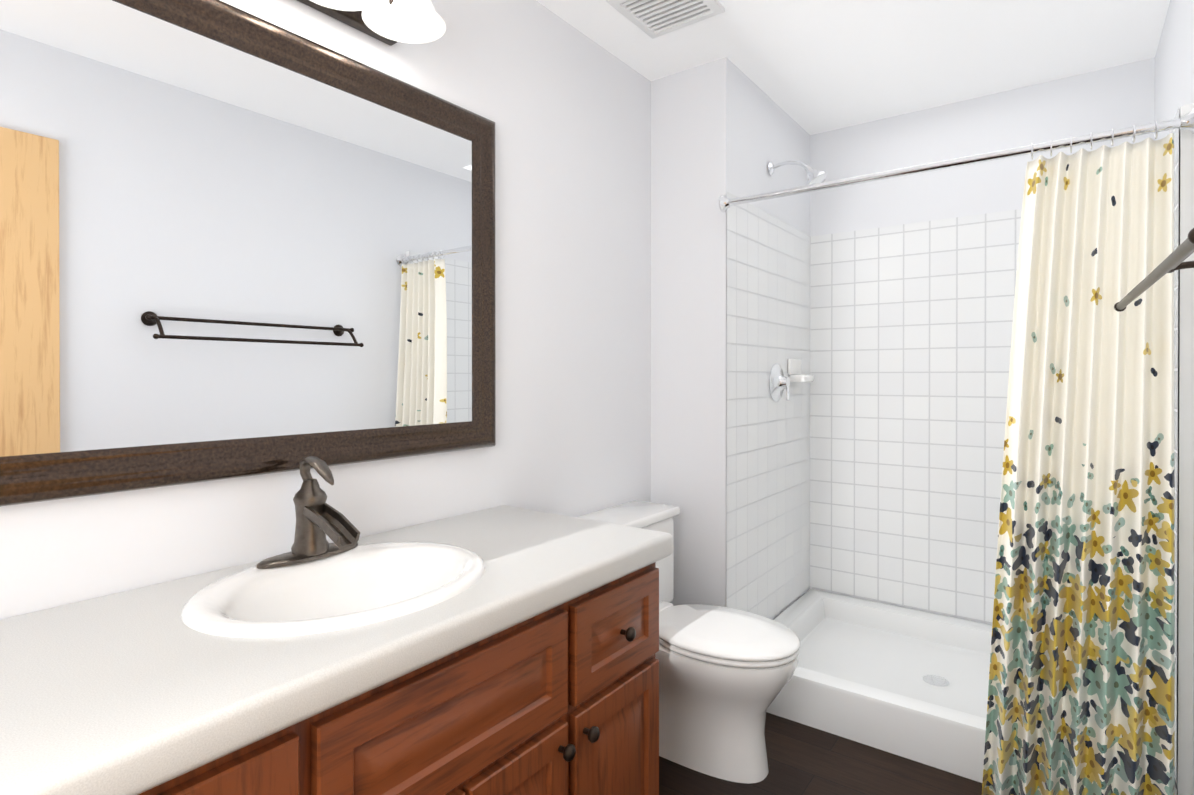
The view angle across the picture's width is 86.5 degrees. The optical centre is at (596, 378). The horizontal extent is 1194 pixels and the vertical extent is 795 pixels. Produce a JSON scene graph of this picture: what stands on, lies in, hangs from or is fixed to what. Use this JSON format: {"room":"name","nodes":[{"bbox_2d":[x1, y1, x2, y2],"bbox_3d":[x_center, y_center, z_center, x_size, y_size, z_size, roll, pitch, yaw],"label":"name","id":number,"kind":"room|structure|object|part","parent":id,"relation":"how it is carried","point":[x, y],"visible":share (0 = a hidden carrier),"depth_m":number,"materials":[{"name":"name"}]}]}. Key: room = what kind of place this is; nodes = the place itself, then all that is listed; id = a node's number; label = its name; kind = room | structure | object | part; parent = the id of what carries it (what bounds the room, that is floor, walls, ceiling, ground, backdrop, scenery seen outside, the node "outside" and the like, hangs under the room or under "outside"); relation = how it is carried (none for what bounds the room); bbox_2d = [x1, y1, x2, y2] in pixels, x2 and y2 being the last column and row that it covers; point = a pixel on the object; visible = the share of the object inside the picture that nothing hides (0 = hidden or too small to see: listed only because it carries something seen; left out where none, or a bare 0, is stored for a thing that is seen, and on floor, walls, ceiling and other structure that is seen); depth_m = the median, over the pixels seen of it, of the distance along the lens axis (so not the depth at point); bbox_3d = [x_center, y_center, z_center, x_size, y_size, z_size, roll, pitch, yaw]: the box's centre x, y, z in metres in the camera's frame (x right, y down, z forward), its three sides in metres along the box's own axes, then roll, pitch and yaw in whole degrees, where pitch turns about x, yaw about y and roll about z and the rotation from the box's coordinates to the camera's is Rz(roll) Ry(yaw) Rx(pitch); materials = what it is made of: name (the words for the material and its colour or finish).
{"room":"bathroom","nodes":[
{"label":"bathroom","id":0,"kind":"room"},
{"bbox_2d":[0,0,650,619],"bbox_3d":[-0.377,0.001,1.891,0.100,2.440,4.020,0,0,37],"label":"wall","id":1,"kind":"structure","parent":0,"point":[562,104],"depth_m":1.98,"materials":[{"name":"white paint"}]},
{"bbox_2d":[0,0,495,506],"bbox_3d":[-0.854,-0.276,1.136,0.032,0.956,1.840,0,0,37],"label":"mirror","id":2,"kind":"object","parent":1,"relation":"attached to","point":[234,242],"visible":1,"depth_m":1.27,"materials":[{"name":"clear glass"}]},
{"bbox_2d":[297,0,445,45],"bbox_3d":[-0.569,-0.908,1.348,0.232,0.160,0.536,0,0,37],"label":"sconce","id":3,"kind":"object","parent":1,"relation":"attached to","point":[390,22],"visible":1,"depth_m":1.51,"materials":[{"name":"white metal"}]},
{"bbox_3d":[-0.551,-0.889,1.335,0.188,0.122,0.188,0,0,37],"label":"lamp shade","id":4,"kind":"part","parent":3,"relation":"part of","materials":[{"name":"white glass"}]},
{"bbox_3d":[-0.448,-0.889,1.475,0.188,0.122,0.188,0,0,37],"label":"lamp shade","id":5,"kind":"part","parent":3,"relation":"part of","materials":[{"name":"white glass"}]},
{"bbox_2d":[651,57,809,619],"bbox_3d":[0.647,-0.004,2.903,0.335,2.440,0.975,0,0,37],"label":"wall","id":6,"kind":"structure","parent":0,"point":[722,126],"depth_m":2.51,"materials":[{"name":"white paint"}]},
{"bbox_2d":[726,192,810,618],"bbox_3d":[0.783,0.169,2.802,0.001,1.764,0.975,0,0,37],"label":"wall tiles","id":7,"kind":"structure","parent":6,"relation":"attached to","point":[768,457],"depth_m":2.72,"materials":[{"name":"white tile"}]},
{"bbox_2d":[769,363,789,401],"bbox_3d":[0.824,0.017,2.792,0.073,0.170,0.170,0,0,37],"label":"shower valve","id":8,"kind":"object","parent":7,"relation":"attached to","point":[779,382],"visible":1,"depth_m":2.77,"materials":[{"name":"silver metal"}]},
{"bbox_3d":[0.831,0.053,2.765,0.029,0.081,0.047,0,0,37],"label":"shower valve lever","id":9,"kind":"part","parent":8,"relation":"part of","materials":[{"name":"silver metal"}]},
{"bbox_2d":[788,359,813,381],"bbox_3d":[0.956,-0.039,2.962,0.081,0.110,0.150,0,0,37],"label":"soap dish","id":10,"kind":"object","parent":7,"relation":"attached to","point":[794,369],"visible":0.94,"depth_m":2.93,"materials":[{"name":"white ceramic"}]},
{"bbox_3d":[0.929,-0.057,2.982,0.014,0.075,0.150,0,0,37],"label":"soap dish","id":11,"kind":"part","parent":10,"relation":"part of","materials":[{"name":"white ceramic"}]},
{"bbox_2d":[768,161,826,184],"bbox_3d":[0.849,-0.869,2.682,0.240,0.148,0.092,0,0,37],"label":"shower head","id":12,"kind":"object","parent":6,"relation":"attached to","point":[814,176],"visible":0.96,"depth_m":2.64},
{"bbox_3d":[0.822,-0.904,2.703,0.161,0.053,0.016,0,0,37],"label":"arm","id":13,"kind":"part","parent":12,"relation":"part of"},
{"bbox_2d":[659,712,981,794],"bbox_3d":[0.321,1.273,1.377,1.840,0.100,4.020,0,0,37],"label":"floor","id":14,"kind":"structure","parent":0,"point":[803,759],"depth_m":1.96,"materials":[{"name":"brown wood"}]},
{"bbox_2d":[124,552,671,794],"bbox_3d":[-0.631,0.834,0.965,0.600,0.782,1.945,0,0,37],"label":"bathroom vanity","id":15,"kind":"object","parent":14,"relation":"on","point":[504,650],"depth_m":1.14,"materials":[{"name":"brown wood"}]},
{"bbox_3d":[-0.513,0.787,0.693,0.019,0.627,0.380,0,0,37],"label":"door","id":16,"kind":"part","parent":15,"relation":"part of","materials":[{"name":"brown wood"}]},
{"bbox_2d":[0,505,671,794],"bbox_3d":[-0.630,0.414,0.970,0.594,0.058,1.957,0,0,37],"label":"countertop","id":17,"kind":"structure","parent":15,"relation":"on","point":[109,694],"depth_m":0.86,"materials":[{"name":"white stone"}]},
{"bbox_2d":[248,456,367,567],"bbox_3d":[-0.555,0.266,1.292,0.180,0.209,0.217,0,0,37],"label":"faucet","id":18,"kind":"object","parent":17,"relation":"on","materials":[{"name":"grey metal"}]},
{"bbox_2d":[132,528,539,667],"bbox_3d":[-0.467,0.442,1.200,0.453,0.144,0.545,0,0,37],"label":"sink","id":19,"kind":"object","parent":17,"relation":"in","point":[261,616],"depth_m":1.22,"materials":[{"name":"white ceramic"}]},
{"bbox_3d":[-0.225,0.576,1.079,0.019,0.207,0.535,0,0,37],"label":"drawer","id":20,"kind":"part","parent":15,"relation":"part of","materials":[{"name":"brown wood"}]},
{"bbox_3d":[-0.306,0.900,0.972,0.019,0.400,0.263,0,0,37],"label":"door","id":21,"kind":"part","parent":15,"relation":"part of","materials":[{"name":"brown wood"}]},
{"bbox_3d":[-0.144,0.899,1.190,0.019,0.400,0.263,0,0,37],"label":"door","id":22,"kind":"part","parent":15,"relation":"part of","materials":[{"name":"brown wood"}]},
{"bbox_3d":[-0.060,0.739,1.257,0.033,0.032,0.032,0,0,37],"label":"knob","id":23,"kind":"part","parent":15,"relation":"part of","materials":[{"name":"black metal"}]},
{"bbox_3d":[-0.013,0.738,1.322,0.033,0.032,0.032,0,0,37],"label":"knob","id":24,"kind":"part","parent":15,"relation":"part of","materials":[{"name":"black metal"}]},
{"bbox_3d":[0.049,0.574,1.447,0.019,0.207,0.332,0,0,37],"label":"drawer","id":25,"kind":"part","parent":15,"relation":"part of","materials":[{"name":"brown wood"}]},
{"bbox_3d":[0.049,0.898,1.448,0.019,0.400,0.332,0,0,37],"label":"door","id":26,"kind":"part","parent":15,"relation":"part of","materials":[{"name":"brown wood"}]},
{"bbox_3d":[0.070,0.575,1.432,0.033,0.032,0.032,0,0,37],"label":"knob","id":27,"kind":"part","parent":15,"relation":"part of","materials":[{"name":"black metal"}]},
{"bbox_2d":[578,500,800,783],"bbox_3d":[0.302,0.850,2.106,0.734,0.740,0.476,0,0,37],"label":"toilet","id":28,"kind":"object","parent":14,"relation":"on","point":[725,675],"visible":0.6,"depth_m":1.95,"materials":[{"name":"white ceramic"}]},
{"bbox_3d":[0.092,0.497,2.261,0.210,0.035,0.476,0,0,37],"label":"tank lid","id":29,"kind":"part","parent":28,"relation":"part of","materials":[{"name":"white ceramic"}]},
{"bbox_3d":[0.319,1.029,2.094,0.680,0.382,0.354,0,0,37],"label":"bowl","id":30,"kind":"part","parent":28,"relation":"part of","materials":[{"name":"white ceramic"}]},
{"bbox_3d":[0.402,0.827,2.032,0.477,0.018,0.366,0,0,37],"label":"seat","id":31,"kind":"part","parent":28,"relation":"part of","materials":[{"name":"white plastic"}]},
{"bbox_3d":[0.402,0.804,2.032,0.486,0.024,0.374,0,0,37],"label":"seat lid","id":32,"kind":"part","parent":28,"relation":"part of","materials":[{"name":"white plastic"}]},
{"bbox_2d":[766,589,1176,794],"bbox_3d":[1.293,1.136,2.425,1.273,0.164,0.973,0,0,37],"label":"shower pan","id":33,"kind":"object","parent":14,"relation":"on","point":[911,684],"visible":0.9,"depth_m":2.43,"materials":[{"name":"white plastic"}]},
{"bbox_2d":[536,0,1169,134],"bbox_3d":[0.321,-1.267,1.366,1.840,0.100,4.020,0,0,37],"label":"ceiling","id":34,"kind":"structure","parent":0,"point":[811,67],"depth_m":2.32,"materials":[{"name":"white paint"}]},
{"bbox_2d":[606,0,724,38],"bbox_3d":[0.226,-1.212,2.060,0.280,0.016,0.280,0,0,37],"label":"ceiling vent","id":35,"kind":"object","parent":34,"relation":"in","point":[652,19],"visible":1,"depth_m":2.09,"materials":[{"name":"white plastic"}]},
{"bbox_2d":[810,57,1154,624],"bbox_3d":[1.491,-0.004,2.944,1.640,2.440,0.100,0,0,37],"label":"wall","id":36,"kind":"structure","parent":0,"point":[1109,99],"depth_m":2.79,"materials":[{"name":"white paint"}]},
{"bbox_2d":[810,209,1021,622],"bbox_3d":[1.594,0.169,2.802,1.305,1.764,0.001,0,0,37],"label":"wall tile","id":37,"kind":"structure","parent":36,"relation":"attached to","point":[911,324],"depth_m":2.91,"materials":[{"name":"white tile"}]},
{"bbox_2d":[1155,0,1193,794],"bbox_3d":[1.019,0.005,0.852,0.100,2.440,4.020,0,0,37],"label":"wall","id":38,"kind":"structure","parent":0,"point":[1174,73],"depth_m":1.92,"materials":[{"name":"white paint"}]},
{"bbox_2d":[719,108,1193,212],"bbox_3d":[0.992,-0.655,1.991,1.301,0.064,0.064,0,0,37],"label":"curtain rod","id":39,"kind":"object","parent":38,"relation":"attached to","point":[1185,122],"visible":0.96,"depth_m":1.89,"materials":[{"name":"silver metal"}]},
{"bbox_2d":[982,120,1174,794],"bbox_3d":[1.278,0.263,1.703,0.408,1.867,0.174,0,0,37],"label":"shower curtain","id":40,"kind":"object","parent":39,"relation":"hanging from","point":[1081,693],"visible":1,"depth_m":1.70,"materials":[{"name":"multicoloured fabric"}]},
{"bbox_2d":[1114,228,1193,311],"bbox_3d":[0.969,-0.208,1.019,0.176,0.119,0.900,0,0,37],"label":"towel rail","id":41,"kind":"object","parent":38,"relation":"attached to","point":[1176,258],"visible":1,"depth_m":0.95,"materials":[{"name":"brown metal"}]},
{"bbox_3d":[1.211,-0.202,1.357,0.151,0.091,0.015,0,0,37],"label":"arm","id":42,"kind":"part","parent":41,"relation":"part of"},
{"bbox_2d":[1168,108,1178,779],"bbox_3d":[1.803,0.172,2.043,0.001,1.764,0.975,0,0,37],"label":"shower wall tile","id":43,"kind":"structure","parent":38,"relation":"attached to","point":[1176,182],"depth_m":1.68,"materials":[{"name":"white tile"}]},
{"bbox_2d":[1175,103,1193,794],"bbox_3d":[1.817,0.255,2.033,0.028,1.930,0.975,0,0,37],"label":"wall","id":44,"kind":"structure","parent":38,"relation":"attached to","point":[1185,541],"depth_m":1.64,"materials":[{"name":"white paint"}]}
]}

